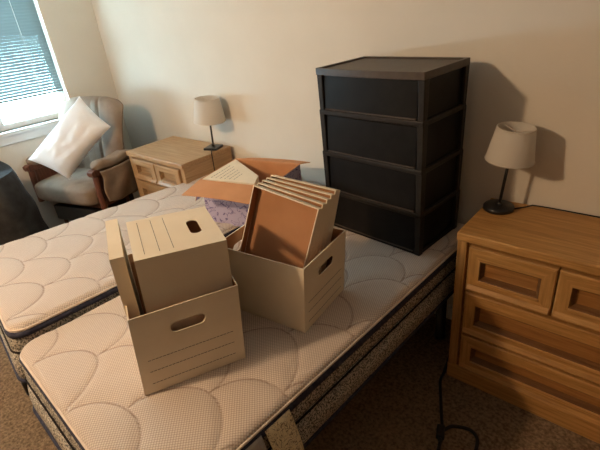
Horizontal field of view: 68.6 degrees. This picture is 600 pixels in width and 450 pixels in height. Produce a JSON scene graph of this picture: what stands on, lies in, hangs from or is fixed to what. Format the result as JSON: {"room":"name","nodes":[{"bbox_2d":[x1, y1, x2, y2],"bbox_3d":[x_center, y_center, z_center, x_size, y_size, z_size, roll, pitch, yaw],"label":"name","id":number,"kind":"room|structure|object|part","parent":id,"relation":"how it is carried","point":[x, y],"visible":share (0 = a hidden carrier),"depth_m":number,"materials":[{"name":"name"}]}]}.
{"room":"bedroom","nodes":[
{"label":"bedroom","id":0,"kind":"room"},
{"bbox_2d":[0,0,139,227],"bbox_3d":[-3.247,-0.328,2.380,0.120,2.470,4.800,17,35,37],"label":"wall","id":1,"kind":"structure","parent":0,"point":[70,27],"depth_m":3.61,"materials":[{"name":"paint"}]},
{"bbox_2d":[0,119,60,146],"bbox_3d":[-2.534,-0.503,3.126,0.095,0.095,2.010,17,35,37],"label":"trim","id":2,"kind":"structure","parent":1,"relation":"attached to","point":[40,129],"depth_m":3.47,"materials":[{"name":"white paint"}]},
{"bbox_2d":[0,52,66,131],"bbox_3d":[-2.644,-1.057,2.891,0.040,1.120,1.930,17,35,37],"label":"window","id":3,"kind":"structure","parent":1,"relation":"in","point":[3,127],"depth_m":3.56,"materials":[{"name":"white paint"}]},
{"bbox_2d":[0,0,63,103],"bbox_3d":[-2.609,-1.135,2.815,0.040,0.916,1.900,17,35,37],"label":"window blind","id":4,"kind":"object","parent":3,"relation":"attached to","point":[21,26],"visible":1,"depth_m":3.36,"materials":[{"name":"grey plastic"}]},
{"bbox_3d":[-2.111,-1.435,3.324,0.031,0.865,0.004,17,35,37],"label":"ladder cord","id":5,"kind":"part","parent":4,"relation":"part of","materials":[{"name":"white paint"}]},
{"bbox_3d":[-2.568,-0.735,3.017,0.024,0.016,1.892,17,35,37],"label":"rail","id":6,"kind":"part","parent":4,"relation":"part of","materials":[{"name":"grey plastic"}]},
{"bbox_3d":[-2.000,-1.506,3.437,0.007,0.865,0.008,17,35,37],"label":"edge cord","id":7,"kind":"part","parent":4,"relation":"part of","materials":[{"name":"white paint"}]},
{"bbox_2d":[0,314,599,449],"bbox_3d":[-0.710,1.539,1.034,6.470,0.100,5.040,17,35,37],"label":"floor","id":8,"kind":"structure","parent":0,"point":[398,408],"depth_m":2.01,"materials":[{"name":"brown carpet"}]},
{"bbox_2d":[20,382,28,395],"bbox_3d":[-0.778,0.395,2.697,1.770,0.426,0.809,-28,34,-36],"label":"bed base","id":9,"kind":"object","parent":8,"relation":"on","point":[24,385],"visible":0.02,"depth_m":1.83,"materials":[{"name":"black metal"}]},
{"bbox_2d":[0,175,313,382],"bbox_3d":[-0.812,0.078,2.555,1.807,0.272,0.935,-28,34,-36],"label":"mattress","id":10,"kind":"object","parent":9,"relation":"on","point":[50,278],"visible":0.41,"depth_m":2.08,"materials":[{"name":"white fabric"}]},
{"bbox_3d":[-0.809,0.087,2.561,1.793,0.244,0.927,-28,34,-36],"label":"panel","id":11,"kind":"part","parent":10,"relation":"part of","materials":[{"name":"beige fabric"}]},
{"bbox_2d":[182,158,309,226],"bbox_3d":[-0.286,-0.174,2.390,0.493,0.248,0.639,8,30,26],"label":"carton","id":12,"kind":"object","parent":10,"relation":"on","point":[226,202],"visible":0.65,"depth_m":2.30,"materials":[{"name":"brown cardboard"}]},
{"bbox_2d":[203,159,258,184],"bbox_3d":[-0.290,-0.185,2.403,0.317,0.244,0.309,7,30,25],"label":"box","id":13,"kind":"object","parent":12,"relation":"in","point":[234,171],"visible":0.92,"depth_m":2.29,"materials":[{"name":"cardboard"}]},
{"bbox_2d":[0,161,49,244],"bbox_3d":[-2.095,0.070,2.956,0.697,1.020,0.373,-7,27,-1],"label":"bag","id":14,"kind":"object","parent":8,"relation":"on","point":[20,215],"visible":0.45,"depth_m":2.82,"materials":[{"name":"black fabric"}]},
{"bbox_2d":[22,96,139,223],"bbox_3d":[-1.714,-0.384,3.573,0.901,1.190,0.594,7,30,24],"label":"glider chair","id":15,"kind":"object","parent":8,"relation":"on","point":[105,178],"visible":0.71,"depth_m":3.40,"materials":[{"name":"beige fabric"}]},
{"bbox_3d":[-2.049,-0.383,3.713,0.056,0.405,0.455,7,30,24],"label":"arm frame","id":16,"kind":"part","parent":15,"relation":"part of","materials":[{"name":"brown wood"}]},
{"bbox_2d":[35,168,98,205],"bbox_3d":[-1.735,-0.331,3.556,0.670,0.165,0.495,7,30,24],"label":"seat cushion","id":17,"kind":"object","parent":15,"relation":"on","point":[80,189],"depth_m":3.37,"materials":[{"name":"beige fabric"}]},
{"bbox_2d":[28,96,110,178],"bbox_3d":[-1.751,-0.648,3.319,0.646,0.565,0.238,-15,28,-17],"label":"pillow","id":18,"kind":"object","parent":15,"relation":"on","point":[80,128],"visible":1,"depth_m":3.27,"materials":[{"name":"white fabric"}]},
{"bbox_3d":[-1.709,-0.270,3.631,0.640,0.045,0.410,7,30,24],"label":"seat frame","id":19,"kind":"part","parent":15,"relation":"part of","materials":[{"name":"brown wood"}]},
{"bbox_3d":[-1.667,-0.690,3.610,0.710,0.690,0.219,7,30,24],"label":"backrest","id":20,"kind":"part","parent":15,"relation":"part of","materials":[{"name":"beige fabric"}]},
{"bbox_3d":[-1.405,-0.305,3.426,0.056,0.405,0.455,7,30,24],"label":"arm frame","id":21,"kind":"part","parent":15,"relation":"part of","materials":[{"name":"brown wood"}]},
{"bbox_2d":[126,136,232,196],"bbox_3d":[-0.869,-0.191,3.414,0.703,0.830,0.447,17,35,37],"label":"nightstand","id":22,"kind":"object","parent":8,"relation":"on","point":[166,163],"visible":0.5,"depth_m":3.14,"materials":[{"name":"brown wood"}]},
{"bbox_3d":[-1.107,-0.255,3.627,0.040,0.796,0.423,17,35,37],"label":"panel","id":23,"kind":"part","parent":22,"relation":"part of","materials":[{"name":"brown wood"}]},
{"bbox_3d":[-1.142,-0.398,3.241,0.292,0.157,0.038,17,35,37],"label":"drawer","id":24,"kind":"part","parent":22,"relation":"part of","materials":[{"name":"brown wood"}]},
{"bbox_3d":[-1.006,-0.172,3.247,0.593,0.245,0.038,17,35,37],"label":"drawer","id":25,"kind":"part","parent":22,"relation":"part of","materials":[{"name":"brown wood"}]},
{"bbox_3d":[-0.912,-0.329,3.057,0.292,0.157,0.038,17,35,37],"label":"drawer","id":26,"kind":"part","parent":22,"relation":"part of","materials":[{"name":"brown wood"}]},
{"bbox_3d":[-0.610,-0.105,3.230,0.040,0.796,0.423,17,35,37],"label":"panel","id":27,"kind":"part","parent":22,"relation":"part of","materials":[{"name":"brown wood"}]},
{"bbox_2d":[193,95,225,150],"bbox_3d":[-0.623,-0.705,3.056,0.228,0.359,0.228,5,29,20],"label":"table lamp","id":28,"kind":"object","parent":22,"relation":"on","point":[208,110],"visible":1,"depth_m":2.95,"materials":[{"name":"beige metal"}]},
{"bbox_3d":[-0.632,-0.789,3.014,0.224,0.172,0.224,5,29,20],"label":"lamp shade","id":29,"kind":"part","parent":28,"relation":"part of","materials":[{"name":"beige fabric"}]},
{"bbox_2d":[434,301,446,339],"bbox_3d":[-0.076,0.655,2.091,0.878,0.382,1.830,19,36,40],"label":"bed base","id":30,"kind":"object","parent":8,"relation":"on","point":[439,333],"visible":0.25,"depth_m":2.35,"materials":[{"name":"black metal"}]},
{"bbox_2d":[19,223,463,449],"bbox_3d":[-0.119,0.365,1.945,1.098,0.272,1.858,17,35,37],"label":"mattress","id":31,"kind":"object","parent":30,"relation":"on","point":[83,380],"visible":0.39,"depth_m":1.51,"materials":[{"name":"white fabric"}]},
{"bbox_2d":[125,253,245,395],"bbox_3d":[-0.428,0.284,1.561,0.358,0.285,0.430,-16,29,-19],"label":"file box","id":32,"kind":"object","parent":31,"relation":"on","point":[166,357],"visible":0.56,"depth_m":1.39,"materials":[{"name":"white cardboard"}]},
{"bbox_2d":[105,219,143,318],"bbox_3d":[-0.579,0.236,1.498,0.040,0.440,0.300,-15,28,-20],"label":"lid","id":33,"kind":"object","parent":32,"relation":"in","point":[118,257],"visible":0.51,"depth_m":1.34,"materials":[{"name":"white cardboard"}]},
{"bbox_2d":[126,206,232,330],"bbox_3d":[-0.399,0.215,1.518,0.296,0.452,0.296,-16,29,-19],"label":"file box","id":34,"kind":"object","parent":32,"relation":"in","point":[181,256],"visible":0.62,"depth_m":1.35,"materials":[{"name":"white cardboard"}]},
{"bbox_2d":[225,225,345,332],"bbox_3d":[-0.072,0.168,1.721,0.424,0.277,0.296,12,32,31],"label":"file box","id":35,"kind":"object","parent":31,"relation":"on","point":[287,295],"visible":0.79,"depth_m":1.60,"materials":[{"name":"white cardboard"}]},
{"bbox_2d":[240,185,323,267],"bbox_3d":[-0.094,0.091,1.665,0.352,0.438,0.184,14,33,34],"label":"lid","id":36,"kind":"object","parent":35,"relation":"in","point":[284,228],"visible":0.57,"depth_m":1.66,"materials":[{"name":"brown cardboard"}]},
{"bbox_2d":[244,182,327,262],"bbox_3d":[-0.075,0.077,1.684,0.346,0.433,0.183,14,33,34],"label":"lid","id":37,"kind":"object","parent":35,"relation":"in","point":[324,205],"visible":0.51,"depth_m":1.61,"materials":[{"name":"white cardboard"}]},
{"bbox_2d":[262,180,331,257],"bbox_3d":[-0.056,0.063,1.703,0.339,0.429,0.183,13,33,33],"label":"lid","id":38,"kind":"object","parent":35,"relation":"in","point":[326,200],"visible":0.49,"depth_m":1.62,"materials":[{"name":"white cardboard"}]},
{"bbox_2d":[266,177,335,273],"bbox_3d":[-0.036,0.049,1.722,0.333,0.424,0.183,13,33,33],"label":"lid","id":39,"kind":"object","parent":35,"relation":"in","point":[304,188],"visible":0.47,"depth_m":1.64,"materials":[{"name":"white cardboard"}]},
{"bbox_2d":[271,175,339,274],"bbox_3d":[-0.017,0.035,1.740,0.326,0.419,0.183,13,33,33],"label":"lid","id":40,"kind":"object","parent":35,"relation":"in","point":[336,192],"visible":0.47,"depth_m":1.66,"materials":[{"name":"white cardboard"}]},
{"bbox_2d":[316,56,469,255],"bbox_3d":[0.415,-0.340,2.048,0.361,0.785,0.547,-28,34,-36],"label":"plastic drawer unit","id":41,"kind":"object","parent":31,"relation":"on","point":[392,127],"visible":0.95,"depth_m":1.90,"materials":[{"name":"black plastic"}]},
{"bbox_3d":[0.132,-0.344,2.137,0.033,0.764,0.030,-28,34,-36],"label":"corner post","id":42,"kind":"part","parent":41,"relation":"part of","materials":[{"name":"black plastic"}]},
{"bbox_3d":[0.383,-0.595,1.912,0.313,0.146,0.475,-28,34,-36],"label":"drawer","id":43,"kind":"part","parent":41,"relation":"part of","materials":[{"name":"plastic"}]},
{"bbox_3d":[0.401,-0.428,1.998,0.313,0.164,0.475,-28,34,-36],"label":"drawer","id":44,"kind":"part","parent":41,"relation":"part of","materials":[{"name":"plastic"}]},
{"bbox_3d":[0.420,-0.253,2.088,0.313,0.163,0.475,-28,34,-36],"label":"drawer","id":45,"kind":"part","parent":41,"relation":"part of","materials":[{"name":"plastic"}]},
{"bbox_3d":[0.439,-0.079,2.177,0.313,0.161,0.475,-28,34,-36],"label":"drawer","id":46,"kind":"part","parent":41,"relation":"part of","materials":[{"name":"plastic"}]},
{"bbox_3d":[0.401,-0.520,1.961,0.343,0.024,0.545,-28,34,-36],"label":"shelf frame","id":47,"kind":"part","parent":41,"relation":"part of","materials":[{"name":"black plastic"}]},
{"bbox_3d":[0.420,-0.344,2.051,0.343,0.024,0.545,-28,34,-36],"label":"shelf frame","id":48,"kind":"part","parent":41,"relation":"part of","materials":[{"name":"black plastic"}]},
{"bbox_3d":[0.458,-0.006,2.226,0.335,0.022,0.535,-28,34,-36],"label":"foot frame","id":49,"kind":"part","parent":41,"relation":"part of","materials":[{"name":"black plastic"}]},
{"bbox_3d":[0.439,-0.170,2.141,0.343,0.024,0.545,-28,34,-36],"label":"shelf frame","id":50,"kind":"part","parent":41,"relation":"part of","materials":[{"name":"black plastic"}]},
{"bbox_3d":[0.494,-0.207,1.794,0.033,0.764,0.030,-28,34,-36],"label":"corner post","id":51,"kind":"part","parent":41,"relation":"part of","materials":[{"name":"black plastic"}]},
{"bbox_3d":[0.601,-0.269,1.887,0.283,0.730,0.004,-28,34,-36],"label":"panel","id":52,"kind":"part","parent":41,"relation":"part of","materials":[{"name":"plastic"}]},
{"bbox_3d":[0.713,-0.325,1.978,0.033,0.764,0.030,-28,34,-36],"label":"corner post","id":53,"kind":"part","parent":41,"relation":"part of","materials":[{"name":"black plastic"}]},
{"bbox_2d":[436,354,478,449],"bbox_3d":[0.666,0.771,1.852,0.188,0.269,0.982,5,29,21],"label":"power cord","id":54,"kind":"object","parent":8,"relation":"on","point":[441,429],"visible":0.87,"depth_m":1.90,"materials":[{"name":"black plastic"}]},
{"bbox_2d":[447,198,599,443],"bbox_3d":[1.347,0.472,1.682,1.427,0.804,0.411,17,35,37],"label":"dresser","id":55,"kind":"object","parent":8,"relation":"on","point":[525,324],"visible":0.98,"depth_m":1.78,"materials":[{"name":"brown wood"}]},
{"bbox_3d":[0.832,0.326,2.117,0.040,0.766,0.387,17,35,37],"label":"panel","id":56,"kind":"part","parent":55,"relation":"part of","materials":[{"name":"brown wood"}]},
{"bbox_3d":[0.827,0.266,1.764,0.230,0.015,0.007,17,35,37],"label":"pull rail","id":57,"kind":"part","parent":55,"relation":"part of","materials":[{"name":"brown wood"}]},
{"bbox_2d":[483,121,536,214],"bbox_3d":[0.878,-0.234,1.856,0.195,0.379,0.196,17,35,37],"label":"table lamp","id":58,"kind":"object","parent":55,"relation":"on","point":[512,145],"visible":1,"depth_m":1.76,"materials":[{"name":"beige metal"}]},
{"bbox_3d":[0.874,-0.275,1.835,0.195,0.020,0.196,17,35,37],"label":"shade trim","id":59,"kind":"part","parent":58,"relation":"part of","materials":[{"name":"beige fabric"}]},
{"bbox_3d":[0.867,-0.333,1.805,0.191,0.156,0.192,17,35,37],"label":"lamp shade","id":60,"kind":"part","parent":58,"relation":"part of","materials":[{"name":"beige fabric"}]},
{"bbox_3d":[0.870,-0.390,1.767,0.149,0.016,0.150,17,35,37],"label":"shade trim","id":61,"kind":"part","parent":58,"relation":"part of","materials":[{"name":"beige fabric"}]},
{"bbox_3d":[0.829,0.217,1.748,0.326,0.211,0.038,17,35,37],"label":"drawer","id":62,"kind":"part","parent":55,"relation":"part of","materials":[{"name":"brown wood"}]},
{"bbox_3d":[0.999,0.657,1.853,0.657,0.196,0.038,17,35,37],"label":"drawer","id":63,"kind":"part","parent":55,"relation":"part of","materials":[{"name":"brown wood"}]},
{"bbox_3d":[0.978,0.460,1.752,0.657,0.221,0.038,17,35,37],"label":"drawer","id":64,"kind":"part","parent":55,"relation":"part of","materials":[{"name":"brown wood"}]},
{"bbox_3d":[0.996,0.699,1.865,0.561,0.015,0.007,17,35,37],"label":"pull rail","id":65,"kind":"part","parent":55,"relation":"part of","materials":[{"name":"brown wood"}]},
{"bbox_3d":[0.976,0.513,1.770,0.561,0.015,0.007,17,35,37],"label":"pull rail","id":66,"kind":"part","parent":55,"relation":"part of","materials":[{"name":"brown wood"}]},
{"bbox_2d":[514,205,599,217],"bbox_3d":[1.180,-0.039,1.817,0.532,0.008,0.063,12,32,31],"label":"lamp cord","id":67,"kind":"object","parent":55,"relation":"on","point":[529,205],"visible":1,"depth_m":1.88,"materials":[{"name":"black plastic"}]},
{"bbox_3d":[1.081,0.293,1.546,0.326,0.211,0.038,17,35,37],"label":"drawer","id":68,"kind":"part","parent":55,"relation":"part of","materials":[{"name":"brown wood"}]},
{"bbox_3d":[1.079,0.342,1.562,0.230,0.015,0.007,17,35,37],"label":"pull rail","id":69,"kind":"part","parent":55,"relation":"part of","materials":[{"name":"brown wood"}]},
{"bbox_2d":[91,0,599,306],"bbox_3d":[0.747,-0.593,2.051,6.470,2.470,0.120,17,35,37],"label":"wall","id":70,"kind":"structure","parent":0,"point":[536,63],"depth_m":2.21,"materials":[{"name":"paint"}]},
{"bbox_2d":[434,305,452,319],"bbox_3d":[0.819,0.490,2.549,6.230,0.085,0.014,17,35,37],"label":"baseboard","id":71,"kind":"structure","parent":70,"relation":"attached to","point":[449,308],"depth_m":2.51,"materials":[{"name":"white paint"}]}
]}

